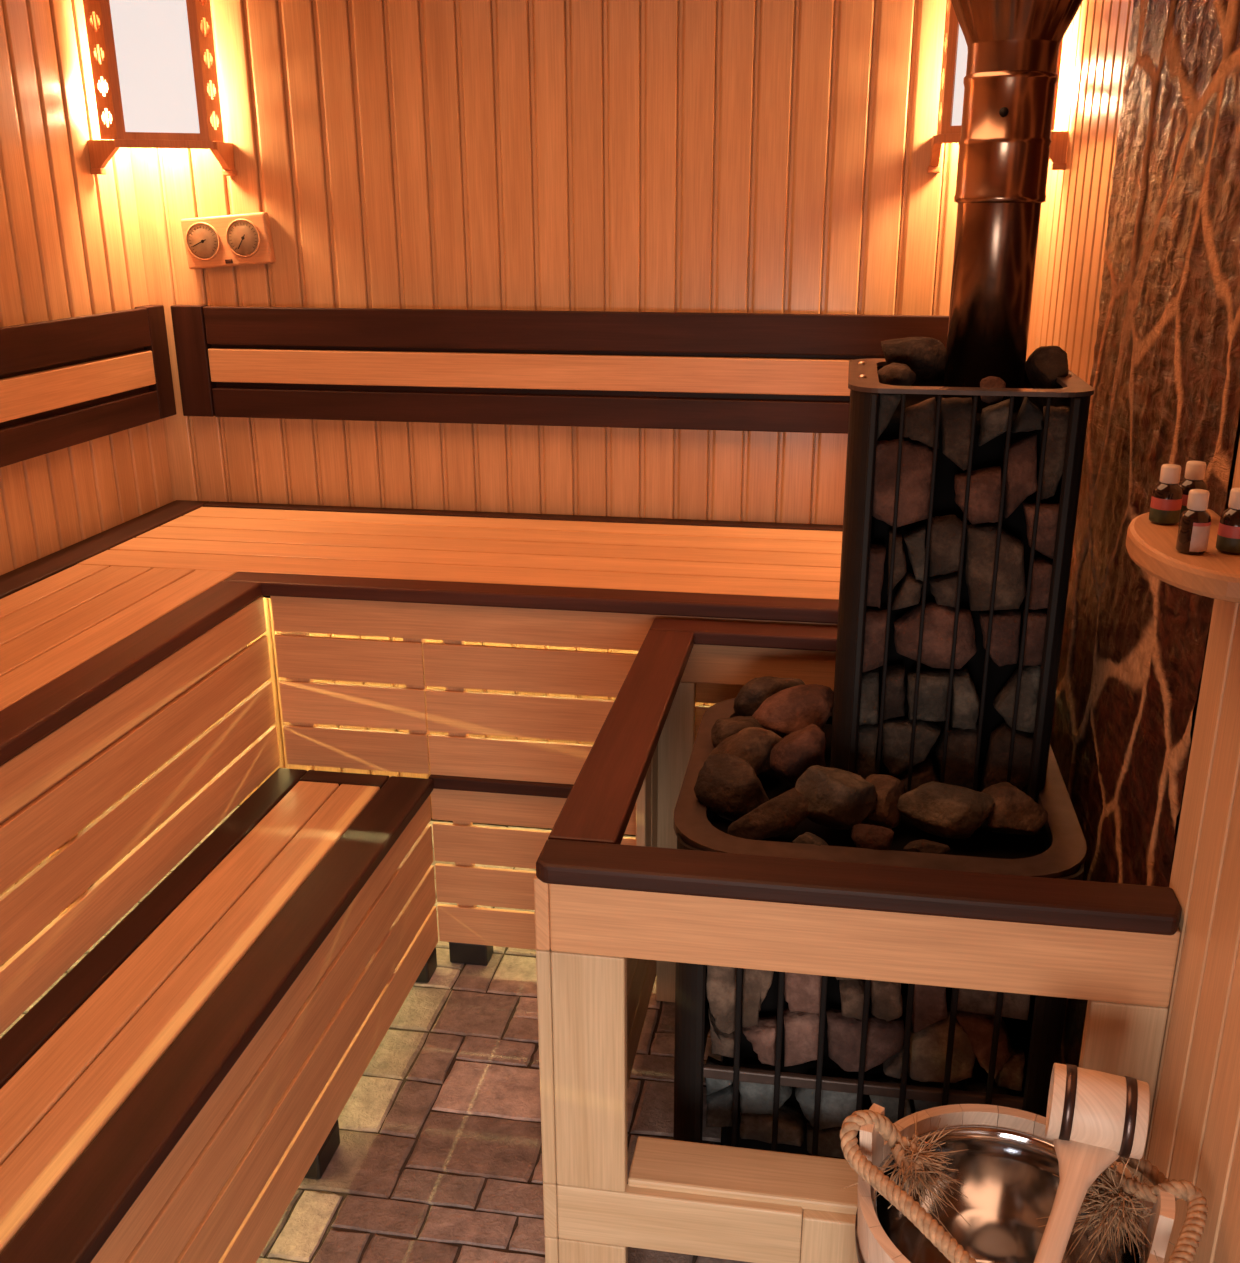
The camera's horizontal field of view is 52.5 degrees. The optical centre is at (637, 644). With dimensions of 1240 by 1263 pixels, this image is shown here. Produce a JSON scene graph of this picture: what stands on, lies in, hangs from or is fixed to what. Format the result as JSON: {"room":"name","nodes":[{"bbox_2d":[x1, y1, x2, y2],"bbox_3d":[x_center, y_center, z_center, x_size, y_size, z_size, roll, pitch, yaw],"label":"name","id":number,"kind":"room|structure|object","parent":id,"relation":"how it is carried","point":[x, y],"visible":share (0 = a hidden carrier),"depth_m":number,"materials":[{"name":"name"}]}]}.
{"room":"spa","nodes":[
{"label":"spa","id":0,"kind":"room"},
{"bbox_2d":[0,0,207,966],"bbox_3d":[-1.594,-0.044,1.711,0.066,2.320,3.600,3,19,9],"label":"wall","id":1,"kind":"structure","parent":0,"point":[71,246],"depth_m":2.91,"materials":[{"name":"brown wood"}]},
{"bbox_2d":[0,305,175,467],"bbox_3d":[-1.522,-0.204,1.736,0.049,0.283,3.373,3,19,9],"label":"backrest","id":2,"kind":"object","parent":1,"relation":"attached to","point":[66,382],"visible":1,"depth_m":2.92,"materials":[{"name":"brown wood"}]},
{"bbox_2d":[0,805,802,1262],"bbox_3d":[-0.457,1.140,1.915,2.360,0.050,3.739,3,19,9],"label":"floor","id":3,"kind":"structure","parent":0,"point":[365,1164],"depth_m":2.43,"materials":[{"name":"tile"}]},
{"bbox_2d":[0,768,437,1262],"bbox_3d":[-0.853,0.962,1.607,0.364,0.487,2.794,3,19,9],"label":"bench","id":4,"kind":"object","parent":3,"relation":"on","point":[171,1096],"visible":1,"depth_m":2.06,"materials":[{"name":"brown wood"}]},
{"bbox_2d":[0,500,842,1034],"bbox_3d":[-0.448,0.661,1.809,2.232,0.924,3.496,3,19,9],"label":"bench","id":5,"kind":"object","parent":3,"relation":"on","point":[121,645],"visible":0.69,"depth_m":2.70,"materials":[{"name":"brown wood"}]},
{"bbox_2d":[628,1136,857,1214],"bbox_3d":[0.329,0.772,1.779,0.679,0.023,0.092,3,19,9],"label":"wooden rail","id":6,"kind":"object","parent":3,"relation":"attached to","point":[722,1176],"depth_m":1.78,"materials":[{"name":"brown wood"}]},
{"bbox_2d":[534,618,1181,1262],"bbox_3d":[0.341,0.552,2.179,0.800,0.886,1.044,3,19,9],"label":"railing","id":7,"kind":"object","parent":3,"relation":"on","point":[612,918],"visible":0.81,"depth_m":1.67,"materials":[{"name":"brown wood"}]},
{"bbox_2d":[673,358,1093,1158],"bbox_3d":[0.402,0.270,2.163,0.625,1.432,0.685,3,19,9],"label":"stove","id":8,"kind":"object","parent":3,"relation":"on","point":[1058,850],"visible":0.44,"depth_m":1.98,"materials":[{"name":"black metal"}]},
{"bbox_2d":[706,1084,732,1127],"bbox_3d":[0.141,0.760,2.082,0.052,0.067,0.056,3,19,9],"label":"stone","id":9,"kind":"object","parent":8,"relation":"in","point":[719,1103],"visible":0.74,"depth_m":2.06,"materials":[{"name":"stone"}]},
{"bbox_2d":[706,1056,733,1095],"bbox_3d":[0.137,0.710,2.067,0.049,0.052,0.059,3,19,9],"label":"stone","id":10,"kind":"object","parent":9,"relation":"on","point":[712,1085],"visible":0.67,"depth_m":2.04,"materials":[{"name":"stone"}]},
{"bbox_2d":[708,1006,734,1057],"bbox_3d":[0.139,0.623,2.034,0.047,0.083,0.055,3,19,9],"label":"stone","id":11,"kind":"object","parent":8,"relation":"in","point":[722,1043],"visible":0.69,"depth_m":2.01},
{"bbox_2d":[706,965,736,1033],"bbox_3d":[0.135,0.543,1.999,0.050,0.162,0.052,3,19,9],"label":"stone","id":12,"kind":"object","parent":11,"relation":"on","point":[720,980],"visible":0.78,"depth_m":1.98,"materials":[{"name":"stone"}]},
{"bbox_2d":[694,753,768,820],"bbox_3d":[0.153,0.232,2.014,0.122,0.096,0.104,3,19,9],"label":"stone","id":13,"kind":"object","parent":8,"relation":"on","point":[727,785],"visible":0.9,"depth_m":1.98,"materials":[{"name":"stone"}]},
{"bbox_2d":[711,716,766,747],"bbox_3d":[0.177,0.165,2.213,0.096,0.081,0.106,-6,20,-16],"label":"stone","id":14,"kind":"object","parent":8,"relation":"on","point":[723,728],"visible":0.4,"depth_m":2.19,"materials":[{"name":"stone"}]},
{"bbox_2d":[711,727,782,774],"bbox_3d":[0.180,0.185,2.129,0.139,0.088,0.103,-16,25,-39],"label":"stone","id":15,"kind":"object","parent":8,"relation":"on","point":[755,745],"visible":0.54,"depth_m":2.10,"materials":[{"name":"stone"}]},
{"bbox_2d":[742,1016,776,1065],"bbox_3d":[0.197,0.634,2.024,0.057,0.069,0.059,3,19,9],"label":"stone","id":16,"kind":"object","parent":8,"relation":"in","point":[762,1036],"visible":0.89,"depth_m":2.00,"materials":[{"name":"stone"}]},
{"bbox_2d":[742,968,773,1026],"bbox_3d":[0.193,0.537,1.993,0.053,0.148,0.056,3,19,9],"label":"stone","id":17,"kind":"object","parent":16,"relation":"on","point":[756,983],"visible":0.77,"depth_m":1.97,"materials":[{"name":"stone"}]},
{"bbox_2d":[728,788,808,839],"bbox_3d":[0.214,0.265,1.940,0.151,0.077,0.058,-5,20,-15],"label":"stone","id":18,"kind":"object","parent":8,"relation":"on","point":[782,814],"visible":0.83,"depth_m":1.92,"materials":[{"name":"stone"}]},
{"bbox_2d":[733,676,804,715],"bbox_3d":[0.251,0.106,2.340,0.145,0.100,0.076,-3,19,-9],"label":"stone","id":19,"kind":"object","parent":8,"relation":"on","point":[756,691],"visible":0.47,"depth_m":2.31,"materials":[{"name":"stone"}]},
{"bbox_2d":[739,1104,803,1146],"bbox_3d":[0.222,0.786,2.072,0.107,0.055,0.060,3,19,9],"label":"stone","id":20,"kind":"object","parent":8,"relation":"in","point":[790,1119],"visible":0.8,"depth_m":2.05,"materials":[{"name":"stone"}]},
{"bbox_2d":[739,1064,791,1113],"bbox_3d":[0.209,0.726,2.056,0.089,0.066,0.064,3,19,9],"label":"stone","id":21,"kind":"object","parent":20,"relation":"on","point":[755,1098],"visible":0.68,"depth_m":2.03,"materials":[{"name":"stone"}]},
{"bbox_2d":[752,684,833,737],"bbox_3d":[0.275,0.126,2.222,0.145,0.110,0.114,3,19,9],"label":"stone","id":22,"kind":"object","parent":8,"relation":"on","point":[787,711],"visible":0.73,"depth_m":2.18,"materials":[{"name":"stone"}]},
{"bbox_2d":[770,724,825,785],"bbox_3d":[0.265,0.187,2.072,0.093,0.116,0.107,3,19,9],"label":"stone","id":23,"kind":"object","parent":8,"relation":"on","point":[804,748],"visible":0.84,"depth_m":2.03,"materials":[{"name":"stone"}]},
{"bbox_2d":[784,1006,819,1065],"bbox_3d":[0.266,0.622,2.013,0.064,0.099,0.064,3,19,9],"label":"stone","id":24,"kind":"object","parent":8,"relation":"in","point":[801,1029],"visible":0.77,"depth_m":1.99,"materials":[{"name":"stone"}]},
{"bbox_2d":[784,972,821,1013],"bbox_3d":[0.262,0.521,1.980,0.064,0.110,0.059,3,19,9],"label":"stone","id":25,"kind":"object","parent":24,"relation":"on","point":[802,992],"visible":0.57,"depth_m":1.96,"materials":[{"name":"stone"}]},
{"bbox_2d":[792,832,827,845],"bbox_3d":[0.264,0.302,1.897,0.061,0.033,0.031,15,24,37],"label":"stone","id":26,"kind":"object","parent":8,"relation":"on","point":[807,837],"visible":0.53,"depth_m":1.89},
{"bbox_2d":[807,1121,859,1157],"bbox_3d":[0.324,0.801,2.056,0.094,0.060,0.052,3,19,9],"label":"stone","id":27,"kind":"object","parent":8,"relation":"in","point":[829,1142],"visible":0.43,"depth_m":2.04,"materials":[{"name":"stone"}]},
{"bbox_2d":[795,1077,857,1129],"bbox_3d":[0.312,0.742,2.041,0.112,0.087,0.051,3,19,9],"label":"stone","id":28,"kind":"object","parent":27,"relation":"on","point":[835,1106],"visible":0.53,"depth_m":2.02,"materials":[{"name":"stone"}]},
{"bbox_2d":[795,765,877,829],"bbox_3d":[0.306,0.237,1.943,0.107,0.100,0.116,-16,24,-38],"label":"stone","id":29,"kind":"object","parent":8,"relation":"on","point":[839,799],"visible":0.96,"depth_m":1.91,"materials":[{"name":"stone"}]},
{"bbox_2d":[826,1007,903,1071],"bbox_3d":[0.360,0.629,1.997,0.123,0.098,0.052,3,19,9],"label":"stone","id":30,"kind":"object","parent":8,"relation":"in","point":[885,1039],"visible":0.84,"depth_m":1.97,"materials":[{"name":"stone"}]},
{"bbox_2d":[839,979,864,1019],"bbox_3d":[0.338,0.548,1.972,0.044,0.064,0.063,3,19,9],"label":"stone","id":31,"kind":"object","parent":30,"relation":"on","point":[851,991],"visible":0.64,"depth_m":1.95,"materials":[{"name":"stone"}]},
{"bbox_2d":[836,977,857,979],"bbox_3d":[0.353,0.495,1.947,0.112,0.037,0.056,3,19,9],"label":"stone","id":32,"kind":"object","parent":31,"relation":"on","point":[837,978],"visible":0.06,"depth_m":1.93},
{"bbox_2d":[870,980,902,1021],"bbox_3d":[0.389,0.549,1.961,0.052,0.078,0.052,3,19,9],"label":"stone","id":33,"kind":"object","parent":30,"relation":"on","point":[886,997],"visible":0.85,"depth_m":1.94,"materials":[{"name":"stone"}]},
{"bbox_2d":[856,723,878,778],"bbox_3d":[0.385,0.183,2.122,0.041,0.109,0.074,3,19,9],"label":"stone","id":34,"kind":"object","parent":8,"relation":"on","point":[868,733],"visible":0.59,"depth_m":2.09,"materials":[{"name":"stone"}]},
{"bbox_2d":[859,668,878,725],"bbox_3d":[0.385,0.085,2.090,0.037,0.096,0.070,3,19,9],"label":"stone","id":35,"kind":"object","parent":34,"relation":"on","point":[869,704],"visible":0.8,"depth_m":2.06,"materials":[{"name":"stone"}]},
{"bbox_2d":[862,609,886,672],"bbox_3d":[0.389,-0.009,2.053,0.043,0.103,0.070,3,19,9],"label":"stone","id":36,"kind":"object","parent":35,"relation":"on","point":[875,624],"visible":0.71,"depth_m":2.02,"materials":[{"name":"stone"}]},
{"bbox_2d":[867,543,885,607],"bbox_3d":[0.383,-0.112,2.027,0.030,0.105,0.070,3,19,9],"label":"stone","id":37,"kind":"object","parent":36,"relation":"on","point":[877,551],"visible":0.84,"depth_m":2.00,"materials":[{"name":"stone"}]},
{"bbox_2d":[888,527,906,589],"bbox_3d":[0.414,-0.132,2.007,0.032,0.109,0.074,3,19,9],"label":"stone","id":38,"kind":"object","parent":36,"relation":"on","point":[900,570],"visible":0.84,"depth_m":1.98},
{"bbox_2d":[872,439,932,526],"bbox_3d":[0.412,-0.253,1.964,0.097,0.137,0.070,3,19,9],"label":"stone","id":39,"kind":"object","parent":38,"relation":"on","point":[917,457],"visible":0.84,"depth_m":1.93,"materials":[{"name":"stone"}]},
{"bbox_2d":[877,393,901,439],"bbox_3d":[0.387,-0.353,1.929,0.038,0.078,0.061,3,19,9],"label":"stone","id":40,"kind":"object","parent":39,"relation":"on","point":[888,403],"visible":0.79,"depth_m":1.90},
{"bbox_2d":[903,397,938,448],"bbox_3d":[0.436,-0.342,1.931,0.060,0.077,0.065,3,19,9],"label":"stone","id":41,"kind":"object","parent":39,"relation":"on","point":[920,418],"visible":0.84,"depth_m":1.90,"materials":[{"name":"stone"}]},
{"bbox_2d":[851,824,893,849],"bbox_3d":[0.353,0.293,1.890,0.063,0.050,0.051,3,19,9],"label":"stone","id":42,"kind":"object","parent":8,"relation":"on","point":[875,837],"visible":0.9,"depth_m":1.87,"materials":[{"name":"stone"}]},
{"bbox_2d":[861,774,905,828],"bbox_3d":[0.377,0.244,1.976,0.081,0.076,0.098,7,20,19],"label":"stone","id":43,"kind":"object","parent":8,"relation":"on","point":[886,814],"visible":0.61,"depth_m":1.94,"materials":[{"name":"stone"}]},
{"bbox_2d":[883,1047,902,1078],"bbox_3d":[0.408,0.658,1.994,0.035,0.041,0.054,3,19,9],"label":"stone","id":44,"kind":"object","parent":8,"relation":"in","point":[892,1067],"visible":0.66,"depth_m":1.98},
{"bbox_2d":[877,363,915,385],"bbox_3d":[0.421,-0.435,2.043,0.062,0.044,0.066,3,19,9],"label":"stone","id":45,"kind":"object","parent":8,"relation":"on","point":[898,374],"visible":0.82,"depth_m":2.02,"materials":[{"name":"stone"}]},
{"bbox_2d":[884,757,938,791],"bbox_3d":[0.463,0.217,2.124,0.099,0.049,0.074,3,19,9],"label":"stone","id":46,"kind":"object","parent":8,"relation":"on","point":[923,772],"visible":0.45,"depth_m":2.10,"materials":[{"name":"stone"}]},
{"bbox_2d":[881,717,940,776],"bbox_3d":[0.455,0.171,2.104,0.097,0.104,0.062,3,19,9],"label":"stone","id":47,"kind":"object","parent":46,"relation":"on","point":[896,735],"visible":0.88,"depth_m":2.08,"materials":[{"name":"stone"}]},
{"bbox_2d":[882,664,905,720],"bbox_3d":[0.425,0.078,2.087,0.042,0.095,0.074,3,19,9],"label":"stone","id":48,"kind":"object","parent":47,"relation":"on","point":[895,691],"visible":0.78,"depth_m":2.06,"materials":[{"name":"stone"}]},
{"bbox_2d":[907,669,949,721],"bbox_3d":[0.476,0.081,2.064,0.069,0.085,0.062,3,19,9],"label":"stone","id":49,"kind":"object","parent":47,"relation":"on","point":[933,684],"visible":0.89,"depth_m":2.04,"materials":[{"name":"stone"}]},
{"bbox_2d":[893,601,976,668],"bbox_3d":[0.484,-0.018,2.040,0.136,0.107,0.074,3,19,9],"label":"stone","id":50,"kind":"object","parent":49,"relation":"on","point":[938,619],"visible":0.86,"depth_m":2.01,"materials":[{"name":"stone"}]},
{"bbox_2d":[891,572,922,609],"bbox_3d":[0.433,-0.086,2.018,0.047,0.059,0.062,3,19,9],"label":"stone","id":51,"kind":"object","parent":50,"relation":"on","point":[908,594],"visible":0.93,"depth_m":1.99,"materials":[{"name":"stone"}]},
{"bbox_2d":[903,525,925,580],"bbox_3d":[0.441,-0.147,1.993,0.041,0.088,0.066,3,19,9],"label":"stone","id":52,"kind":"object","parent":51,"relation":"on","point":[914,539],"visible":0.93,"depth_m":1.97,"materials":[{"name":"stone"}]},
{"bbox_2d":[927,571,957,607],"bbox_3d":[0.490,-0.092,2.013,0.054,0.059,0.066,3,19,9],"label":"stone","id":53,"kind":"object","parent":50,"relation":"on","point":[943,588],"visible":0.76,"depth_m":1.99,"materials":[{"name":"stone"}]},
{"bbox_2d":[929,514,962,576],"bbox_3d":[0.487,-0.156,1.989,0.059,0.100,0.070,3,19,9],"label":"stone","id":54,"kind":"object","parent":53,"relation":"on","point":[946,531],"visible":0.8,"depth_m":1.96,"materials":[{"name":"stone"}]},
{"bbox_2d":[881,337,945,382],"bbox_3d":[0.466,-0.478,2.111,0.115,0.077,0.093,3,19,9],"label":"stone","id":55,"kind":"object","parent":8,"relation":"on","point":[925,356],"visible":0.76,"depth_m":2.08,"materials":[{"name":"stone"}]},
{"bbox_2d":[904,839,949,853],"bbox_3d":[0.433,0.306,1.879,0.069,0.027,0.030,0,19,0],"label":"stone","id":56,"kind":"object","parent":8,"relation":"on","point":[922,846],"visible":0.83,"depth_m":1.87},
{"bbox_2d":[911,1080,960,1112],"bbox_3d":[0.477,0.726,2.010,0.081,0.056,0.051,3,19,9],"label":"stone","id":57,"kind":"object","parent":8,"relation":"in","point":[920,1105],"visible":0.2,"depth_m":2.00,"materials":[{"name":"stone"}]},
{"bbox_2d":[908,1010,975,1082],"bbox_3d":[0.480,0.628,1.977,0.105,0.112,0.060,3,19,9],"label":"stone","id":58,"kind":"object","parent":57,"relation":"on","point":[928,1046],"visible":0.8,"depth_m":1.95,"materials":[{"name":"stone"}]},
{"bbox_2d":[912,984,947,1032],"bbox_3d":[0.452,0.544,1.950,0.062,0.132,0.056,3,19,9],"label":"stone","id":59,"kind":"object","parent":58,"relation":"on","point":[929,1003],"visible":0.58,"depth_m":1.93,"materials":[{"name":"stone"}]},
{"bbox_2d":[897,781,994,838],"bbox_3d":[0.480,0.252,1.935,0.151,0.082,0.111,-6,20,-17],"label":"stone","id":60,"kind":"object","parent":8,"relation":"on","point":[940,809],"visible":0.98,"depth_m":1.91,"materials":[{"name":"stone"}]},
{"bbox_2d":[935,725,977,790],"bbox_3d":[0.535,0.186,2.102,0.071,0.114,0.066,3,19,9],"label":"stone","id":61,"kind":"object","parent":8,"relation":"on","point":[962,743],"visible":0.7,"depth_m":2.07,"materials":[{"name":"stone"}]},
{"bbox_2d":[951,668,979,729],"bbox_3d":[0.537,0.087,2.062,0.048,0.098,0.066,3,19,9],"label":"stone","id":62,"kind":"object","parent":61,"relation":"on","point":[965,701],"visible":0.97,"depth_m":2.04,"materials":[{"name":"stone"}]},
{"bbox_2d":[956,1010,1012,1078],"bbox_3d":[0.539,0.620,1.969,0.094,0.103,0.064,3,19,9],"label":"stone","id":63,"kind":"object","parent":8,"relation":"in","point":[978,1027],"visible":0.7,"depth_m":1.94,"materials":[{"name":"stone"}]},
{"bbox_2d":[957,988,1029,1019],"bbox_3d":[0.544,0.525,1.935,0.118,0.084,0.064,3,19,9],"label":"stone","id":64,"kind":"object","parent":63,"relation":"on","point":[1016,1006],"visible":0.44,"depth_m":1.91,"materials":[{"name":"stone"}]},
{"bbox_2d":[978,399,1009,445],"bbox_3d":[0.543,-0.339,1.914,0.041,0.071,0.074,3,19,9],"label":"stone","id":65,"kind":"object","parent":8,"relation":"in","point":[994,418],"visible":0.94,"depth_m":1.88,"materials":[{"name":"stone"}]},
{"bbox_2d":[980,376,1005,403],"bbox_3d":[0.543,-0.389,1.920,0.038,0.042,0.038,3,19,9],"label":"stone","id":66,"kind":"object","parent":65,"relation":"on","point":[991,381],"visible":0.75,"depth_m":1.91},
{"bbox_2d":[979,609,1020,665],"bbox_3d":[0.581,-0.013,2.022,0.066,0.094,0.062,3,19,9],"label":"stone","id":67,"kind":"object","parent":8,"relation":"in","point":[1004,646],"visible":0.88,"depth_m":2.00,"materials":[{"name":"stone"}]},
{"bbox_2d":[964,524,1025,610],"bbox_3d":[0.567,-0.122,1.993,0.101,0.140,0.074,3,19,9],"label":"stone","id":68,"kind":"object","parent":67,"relation":"on","point":[980,541],"visible":0.92,"depth_m":1.96,"materials":[{"name":"stone"}]},
{"bbox_2d":[954,466,1001,523],"bbox_3d":[0.531,-0.234,1.957,0.075,0.091,0.074,3,19,9],"label":"stone","id":69,"kind":"object","parent":68,"relation":"on","point":[985,484],"visible":0.88,"depth_m":1.93,"materials":[{"name":"stone"}]},
{"bbox_2d":[940,397,972,470],"bbox_3d":[0.489,-0.325,1.935,0.057,0.111,0.070,3,19,9],"label":"stone","id":70,"kind":"object","parent":69,"relation":"on","point":[956,413],"visible":0.88,"depth_m":1.90,"materials":[{"name":"stone"}]},
{"bbox_2d":[1003,433,1036,517],"bbox_3d":[0.589,-0.261,1.935,0.054,0.131,0.061,3,19,9],"label":"stone","id":71,"kind":"object","parent":68,"relation":"on","point":[1021,481],"visible":0.93,"depth_m":1.91,"materials":[{"name":"stone"}]},
{"bbox_2d":[1011,396,1042,432],"bbox_3d":[0.590,-0.349,1.900,0.043,0.055,0.061,3,19,9],"label":"stone","id":72,"kind":"object","parent":71,"relation":"on","point":[1029,417],"visible":0.98,"depth_m":1.88,"materials":[{"name":"stone"}]},
{"bbox_2d":[980,722,1033,793],"bbox_3d":[0.617,0.190,2.082,0.083,0.120,0.070,3,19,9],"label":"stone","id":73,"kind":"object","parent":8,"relation":"on","point":[995,768],"visible":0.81,"depth_m":2.05,"materials":[{"name":"stone"}]},
{"bbox_2d":[993,665,1040,732],"bbox_3d":[0.619,0.080,2.052,0.070,0.117,0.070,3,19,9],"label":"stone","id":74,"kind":"object","parent":73,"relation":"on","point":[1004,701],"visible":0.72,"depth_m":2.03,"materials":[{"name":"stone"}]},
{"bbox_2d":[1021,610,1046,665],"bbox_3d":[0.632,-0.013,2.007,0.038,0.088,0.066,3,19,9],"label":"stone","id":75,"kind":"object","parent":74,"relation":"on","point":[1036,623],"visible":0.7,"depth_m":1.98,"materials":[{"name":"stone"}]},
{"bbox_2d":[1029,557,1052,609],"bbox_3d":[0.635,-0.096,1.982,0.035,0.080,0.065,3,19,9],"label":"stone","id":76,"kind":"object","parent":75,"relation":"on","point":[1042,567],"visible":0.77,"depth_m":1.95,"materials":[{"name":"stone"}]},
{"bbox_2d":[943,0,1082,412],"bbox_3d":[0.565,-0.838,1.911,0.242,0.949,0.239,3,19,9],"label":"chimney pipe","id":77,"kind":"object","parent":8,"relation":"on","point":[1010,80],"visible":0.96,"depth_m":1.90,"materials":[{"name":"metal"}]},
{"bbox_2d":[981,782,1047,834],"bbox_3d":[0.579,0.258,1.933,0.100,0.083,0.107,3,19,9],"label":"stone","id":78,"kind":"object","parent":8,"relation":"on","point":[1014,811],"visible":0.88,"depth_m":1.91,"materials":[{"name":"stone"}]},
{"bbox_2d":[1022,503,1058,558],"bbox_3d":[0.625,-0.176,1.949,0.063,0.089,0.061,3,19,9],"label":"stone","id":79,"kind":"object","parent":8,"relation":"in","point":[1048,512],"visible":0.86,"depth_m":1.92,"materials":[{"name":"stone"}]},
{"bbox_2d":[1039,406,1069,499],"bbox_3d":[0.634,-0.292,1.919,0.040,0.142,0.066,3,19,9],"label":"stone","id":80,"kind":"object","parent":79,"relation":"on","point":[1059,416],"visible":0.78,"depth_m":1.89,"materials":[{"name":"stone"}]},
{"bbox_2d":[1025,346,1067,388],"bbox_3d":[0.665,-0.446,2.041,0.064,0.079,0.097,3,19,9],"label":"stone","id":81,"kind":"object","parent":8,"relation":"on","point":[1043,367],"visible":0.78,"depth_m":2.01,"materials":[{"name":"stone"}]},
{"bbox_3d":[0.561,0.734,1.999,0.083,0.062,0.060,3,19,9],"label":"stone","id":82,"kind":"object","parent":8,"relation":"in","visible":0},
{"bbox_2d":[995,1048,1024,1091],"bbox_3d":[0.582,0.660,1.962,0.041,0.055,0.052,3,19,9],"label":"stone","id":83,"kind":"object","parent":82,"relation":"on","point":[1011,1076],"visible":0.85,"depth_m":1.94,"materials":[{"name":"stone"}]},
{"bbox_3d":[0.410,0.793,2.044,0.070,0.078,0.056,3,19,9],"label":"stone","id":84,"kind":"object","parent":8,"relation":"in","visible":0},
{"bbox_2d":[869,1077,911,1122],"bbox_3d":[0.408,0.733,2.027,0.072,0.065,0.064,3,19,9],"label":"stone","id":85,"kind":"object","parent":84,"relation":"on","point":[890,1104],"visible":0.38,"depth_m":2.00,"materials":[{"name":"stone"}]},
{"bbox_3d":[0.407,1.043,1.531,0.261,0.384,0.260,3,19,9],"label":"stool","id":86,"kind":"object","parent":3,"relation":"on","visible":0},
{"bbox_2d":[840,1103,1207,1262],"bbox_3d":[0.416,0.699,1.399,0.324,0.350,0.355,-14,24,-35],"label":"bucket","id":87,"kind":"object","parent":86,"relation":"on","point":[956,1183],"visible":0.97,"depth_m":1.45,"materials":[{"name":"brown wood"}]},
{"bbox_2d":[1034,1063,1149,1262],"bbox_3d":[0.445,0.574,1.265,0.107,0.126,0.382,8,21,23],"label":"ladle","id":88,"kind":"object","parent":87,"relation":"on","point":[1094,1118],"visible":1,"depth_m":1.35,"materials":[{"name":"brown wood"}]},
{"bbox_2d":[1045,1063,1149,1159],"bbox_3d":[0.505,0.512,1.383,0.100,0.083,0.083,6,20,18],"label":"cup","id":89,"kind":"object","parent":88,"relation":"on","point":[1091,1114],"depth_m":1.35,"materials":[{"name":"brown wood"}]},
{"bbox_2d":[130,0,1066,834],"bbox_3d":[-0.144,-0.574,3.243,2.325,2.320,0.066,3,19,9],"label":"wall","id":90,"kind":"structure","parent":0,"point":[700,156],"depth_m":3.04,"materials":[{"name":"brown wood"}]},
{"bbox_2d":[83,0,236,175],"bbox_3d":[-1.156,-1.361,3.011,0.338,0.442,0.127,-7,20,-19],"label":"lamp","id":91,"kind":"object","parent":90,"relation":"attached to","point":[153,62],"visible":1,"depth_m":2.97,"materials":[{"name":"brown wood"}]},
{"bbox_2d":[180,212,275,268],"bbox_3d":[-1.038,-1.023,3.185,0.238,0.139,0.036,3,19,9],"label":"thermometer hygrometer","id":92,"kind":"object","parent":90,"relation":"attached to","point":[237,239],"visible":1,"depth_m":3.17,"materials":[{"name":"brown wood"}]},
{"bbox_2d":[171,305,948,433],"bbox_3d":[-0.220,-0.695,3.152,1.981,0.283,0.049,3,19,9],"label":"backrest","id":93,"kind":"object","parent":90,"relation":"attached to","point":[765,372],"visible":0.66,"depth_m":3.14,"materials":[{"name":"brown wood"}]},
{"bbox_2d":[927,0,1068,172],"bbox_3d":[0.794,-1.257,2.711,0.338,0.442,0.127,14,24,36],"label":"lamp","id":94,"kind":"object","parent":90,"relation":"attached to","point":[955,49],"visible":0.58,"depth_m":2.73,"materials":[{"name":"brown wood"}]},
{"bbox_2d":[1035,0,1239,1262],"bbox_3d":[0.683,0.077,1.361,0.072,2.320,3.600,3,19,9],"label":"wall","id":95,"kind":"structure","parent":0,"point":[1193,1136],"depth_m":1.48,"materials":[{"name":"brown wood"}]},
{"bbox_2d":[1050,0,1239,1066],"bbox_3d":[0.738,-0.111,1.904,0.011,2.320,0.897,3,19,9],"label":"stone wall","id":96,"kind":"structure","parent":0,"point":[1165,377],"depth_m":1.78,"materials":[{"name":"stone"}]},
{"bbox_2d":[1126,509,1239,602],"bbox_3d":[0.587,-0.099,1.332,0.120,0.027,0.310,3,19,9],"label":"wall shelf","id":97,"kind":"object","parent":96,"relation":"attached to","point":[1215,574],"visible":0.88,"depth_m":1.26,"materials":[{"name":"brown wood"}]},
{"bbox_2d":[1149,464,1182,524],"bbox_3d":[0.584,-0.166,1.384,0.032,0.064,0.031,3,19,9],"label":"oil bottle","id":98,"kind":"object","parent":97,"relation":"on","point":[1167,495],"visible":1,"depth_m":1.38,"materials":[{"name":"brown glass"}]},
{"bbox_2d":[1176,489,1210,554],"bbox_3d":[0.562,-0.124,1.265,0.030,0.062,0.030,3,19,9],"label":"oil bottle","id":99,"kind":"object","parent":97,"relation":"on","point":[1195,521],"visible":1,"depth_m":1.26,"materials":[{"name":"brown glass"}]},
{"bbox_2d":[1179,461,1207,514],"bbox_3d":[0.620,-0.172,1.403,0.032,0.064,0.031,3,19,9],"label":"oil bottle","id":100,"kind":"object","parent":97,"relation":"on","point":[1195,470],"visible":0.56,"depth_m":1.39,"materials":[{"name":"brown glass"}]},
{"bbox_2d":[1216,488,1239,554],"bbox_3d":[0.604,-0.125,1.266,0.032,0.064,0.031,3,19,9],"label":"oil bottle","id":101,"kind":"object","parent":97,"relation":"on","point":[1228,536],"visible":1,"depth_m":1.26,"materials":[{"name":"brown glass"}]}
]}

